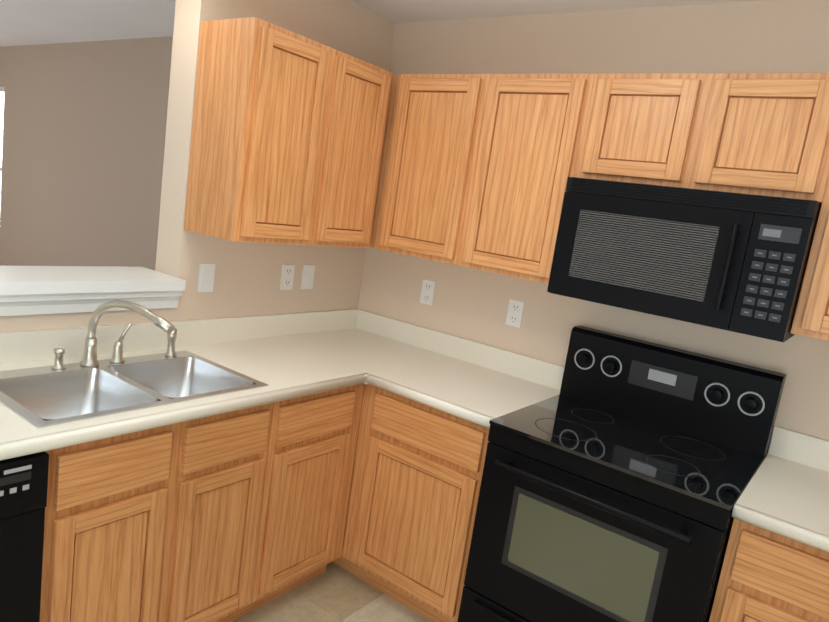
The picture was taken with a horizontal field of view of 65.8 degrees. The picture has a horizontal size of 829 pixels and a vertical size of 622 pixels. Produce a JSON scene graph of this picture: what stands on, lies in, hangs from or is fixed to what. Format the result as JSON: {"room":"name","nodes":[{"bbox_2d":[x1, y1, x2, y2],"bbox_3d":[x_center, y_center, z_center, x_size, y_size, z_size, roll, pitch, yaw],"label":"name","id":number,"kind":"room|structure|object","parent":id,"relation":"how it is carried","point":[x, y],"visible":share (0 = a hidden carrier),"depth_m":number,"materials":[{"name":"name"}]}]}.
{"room":"kitchen","nodes":[
{"label":"kitchen","id":0,"kind":"room"},
{"bbox_2d":[0,266,185,332],"bbox_3d":[-1.488,0.462,2.087,0.305,1.185,1.373,15,11,35],"label":"ledge","id":1,"kind":"structure","parent":0,"point":[32,298],"depth_m":2.20,"materials":[{"name":"white paint"}]},
{"bbox_2d":[155,0,394,320],"bbox_3d":[-0.653,-0.210,2.958,0.160,2.450,1.080,15,11,35],"label":"wall","id":2,"kind":"structure","parent":0,"point":[247,279],"depth_m":2.68,"materials":[{"name":"beige paint"}]},
{"bbox_2d":[197,263,215,291],"bbox_3d":[-0.838,-0.133,2.582,0.010,0.116,0.072,15,11,35],"label":"light switch","id":3,"kind":"object","parent":2,"relation":"attached to","point":[206,275],"visible":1,"depth_m":2.58,"materials":[{"name":"white plastic"}]},
{"bbox_2d":[280,265,294,289],"bbox_3d":[-0.581,-0.154,2.932,0.008,0.116,0.072,15,11,35],"label":"outlet","id":4,"kind":"object","parent":2,"relation":"attached to","point":[287,277],"visible":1,"depth_m":2.93,"materials":[{"name":"white plastic"}]},
{"bbox_2d":[184,17,392,247],"bbox_3d":[-0.482,-0.667,2.603,0.322,0.762,0.749,15,11,35],"label":"upper cabinet","id":5,"kind":"object","parent":2,"relation":"attached to","point":[288,134],"visible":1,"depth_m":2.37,"materials":[{"name":"brown wood"}]},
{"bbox_2d":[301,265,314,288],"bbox_3d":[-0.503,-0.161,3.036,0.010,0.116,0.072,15,11,35],"label":"light switch","id":6,"kind":"object","parent":2,"relation":"attached to","point":[308,276],"visible":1,"depth_m":3.03,"materials":[{"name":"white plastic"}]},
{"bbox_2d":[232,562,430,621],"bbox_3d":[-0.359,1.563,0.284,4.530,0.060,5.440,15,11,35],"label":"floor","id":7,"kind":"structure","parent":0,"point":[334,592],"depth_m":2.54,"materials":[{"name":"tile"}]},
{"bbox_2d":[0,451,48,621],"bbox_3d":[-1.358,0.723,1.608,0.635,0.868,0.523,15,11,35],"label":"dishwasher","id":8,"kind":"object","parent":7,"relation":"on","point":[23,490],"visible":1,"depth_m":1.56,"materials":[{"name":"black plastic"}]},
{"bbox_2d":[40,403,272,621],"bbox_3d":[-0.993,0.685,2.125,0.627,0.876,0.738,15,11,35],"label":"base cabinet","id":9,"kind":"object","parent":7,"relation":"on","point":[160,524],"visible":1,"depth_m":1.90,"materials":[{"name":"brown wood"}]},
{"bbox_2d":[0,309,457,460],"bbox_3d":[-0.762,0.182,2.232,0.660,0.138,2.409,15,11,35],"label":"countertop","id":10,"kind":"structure","parent":9,"relation":"on","point":[286,356],"depth_m":2.40,"materials":[{"name":"laminate"}]},
{"bbox_2d":[51,300,176,369],"bbox_3d":[-0.895,0.085,2.117,0.340,0.242,0.441,15,11,35],"label":"gooseneck faucet","id":11,"kind":"object","parent":10,"relation":"on","point":[90,349],"visible":1,"depth_m":2.10,"materials":[{"name":"silver metal"}]},
{"bbox_2d":[0,351,268,427],"bbox_3d":[-0.922,0.308,2.050,0.480,0.178,0.740,15,11,35],"label":"double-bowl sink","id":12,"kind":"object","parent":10,"relation":"in","point":[42,396],"visible":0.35,"depth_m":2.07,"materials":[{"name":"grey metal"}]},
{"bbox_2d":[235,384,363,619],"bbox_3d":[-0.633,0.656,2.612,0.627,0.876,0.474,15,11,35],"label":"base cabinet","id":13,"kind":"object","parent":7,"relation":"on","point":[310,463],"visible":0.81,"depth_m":2.40,"materials":[{"name":"brown wood"}]},
{"bbox_2d":[332,384,489,621],"bbox_3d":[-0.088,0.691,2.874,1.208,0.876,0.627,15,11,35],"label":"base cabinet","id":14,"kind":"object","parent":7,"relation":"on","point":[418,467],"visible":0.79,"depth_m":2.43,"materials":[{"name":"brown wood"}]},
{"bbox_2d":[372,337,564,427],"bbox_3d":[0.241,0.266,2.594,0.551,0.138,0.644,15,11,35],"label":"countertop","id":15,"kind":"structure","parent":14,"relation":"on","point":[475,382],"depth_m":2.69,"materials":[{"name":"laminate"}]},
{"bbox_2d":[457,325,786,621],"bbox_3d":[0.688,0.743,2.239,0.759,1.202,0.712,15,11,35],"label":"electric range","id":16,"kind":"object","parent":7,"relation":"on","point":[619,471],"visible":1,"depth_m":2.10,"materials":[{"name":"black metal"}]},
{"bbox_2d":[709,518,828,621],"bbox_3d":[1.335,1.068,1.848,0.840,0.876,0.627,15,11,35],"label":"base cabinet","id":17,"kind":"object","parent":7,"relation":"on","point":[767,576],"visible":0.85,"depth_m":1.72,"materials":[{"name":"brown wood"}]},
{"bbox_2d":[732,426,828,552],"bbox_3d":[1.410,0.576,1.752,0.868,0.138,0.644,15,11,35],"label":"countertop","id":18,"kind":"structure","parent":17,"relation":"on","point":[785,493],"depth_m":1.90,"materials":[{"name":"laminate"}]},
{"bbox_2d":[0,0,758,46],"bbox_3d":[-2.226,-1.497,1.477,10.140,0.100,5.440,15,11,35],"label":"ceiling","id":19,"kind":"structure","parent":0,"point":[30,22],"depth_m":3.73,"materials":[{"name":"paint"}]},
{"bbox_2d":[163,0,175,4],"bbox_3d":[-1.163,-1.591,3.300,0.280,0.008,0.140,15,11,35],"label":"ceiling vent","id":20,"kind":"object","parent":19,"relation":"in","point":[172,1],"visible":0.23,"depth_m":3.33,"materials":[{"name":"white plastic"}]},
{"bbox_2d":[0,0,828,454],"bbox_3d":[-0.829,-0.380,3.823,10.140,2.450,0.120,15,11,35],"label":"wall","id":21,"kind":"structure","parent":0,"point":[82,148],"depth_m":3.02,"materials":[{"name":"beige paint"}]},
{"bbox_2d":[0,86,4,198],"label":"window","id":22,"kind":"structure","parent":21,"relation":"in","point":[1,114],"depth_m":6.15,"materials":[{"name":"white"}]},
{"bbox_2d":[420,279,435,305],"bbox_3d":[0.063,-0.090,3.103,0.072,0.116,0.008,15,11,35],"label":"outlet","id":23,"kind":"object","parent":21,"relation":"attached to","point":[427,291],"visible":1,"depth_m":3.10,"materials":[{"name":"white plastic"}]},
{"bbox_2d":[370,74,594,283],"bbox_3d":[0.189,-0.600,2.783,1.208,0.762,0.324,15,11,35],"label":"upper cabinet","id":24,"kind":"object","parent":21,"relation":"attached to","point":[477,171],"visible":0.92,"depth_m":2.54,"materials":[{"name":"brown wood"}]},
{"bbox_2d":[506,299,524,327],"bbox_3d":[0.443,0.011,2.829,0.072,0.116,0.008,15,11,35],"label":"outlet","id":25,"kind":"object","parent":21,"relation":"attached to","point":[515,313],"visible":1,"depth_m":2.83,"materials":[{"name":"white plastic"}]},
{"bbox_2d":[576,73,828,204],"bbox_3d":[1.001,-0.586,2.185,0.770,0.366,0.324,15,11,35],"label":"upper cabinet","id":26,"kind":"object","parent":21,"relation":"attached to","point":[764,134],"visible":0.9,"depth_m":2.03,"materials":[{"name":"brown wood"}]},
{"bbox_2d":[547,177,820,341],"bbox_3d":[0.913,-0.197,2.206,0.761,0.416,0.429,15,11,35],"label":"microwave","id":27,"kind":"object","parent":26,"relation":"attached to","point":[733,262],"visible":1,"depth_m":2.02,"materials":[{"name":"black plastic"}]},
{"bbox_2d":[790,176,828,340],"bbox_3d":[1.619,-0.221,1.751,0.860,0.762,0.324,15,11,35],"label":"upper cabinet","id":28,"kind":"object","parent":21,"relation":"attached to","point":[811,318],"visible":1,"depth_m":1.89,"materials":[{"name":"brown wood"}]}
]}

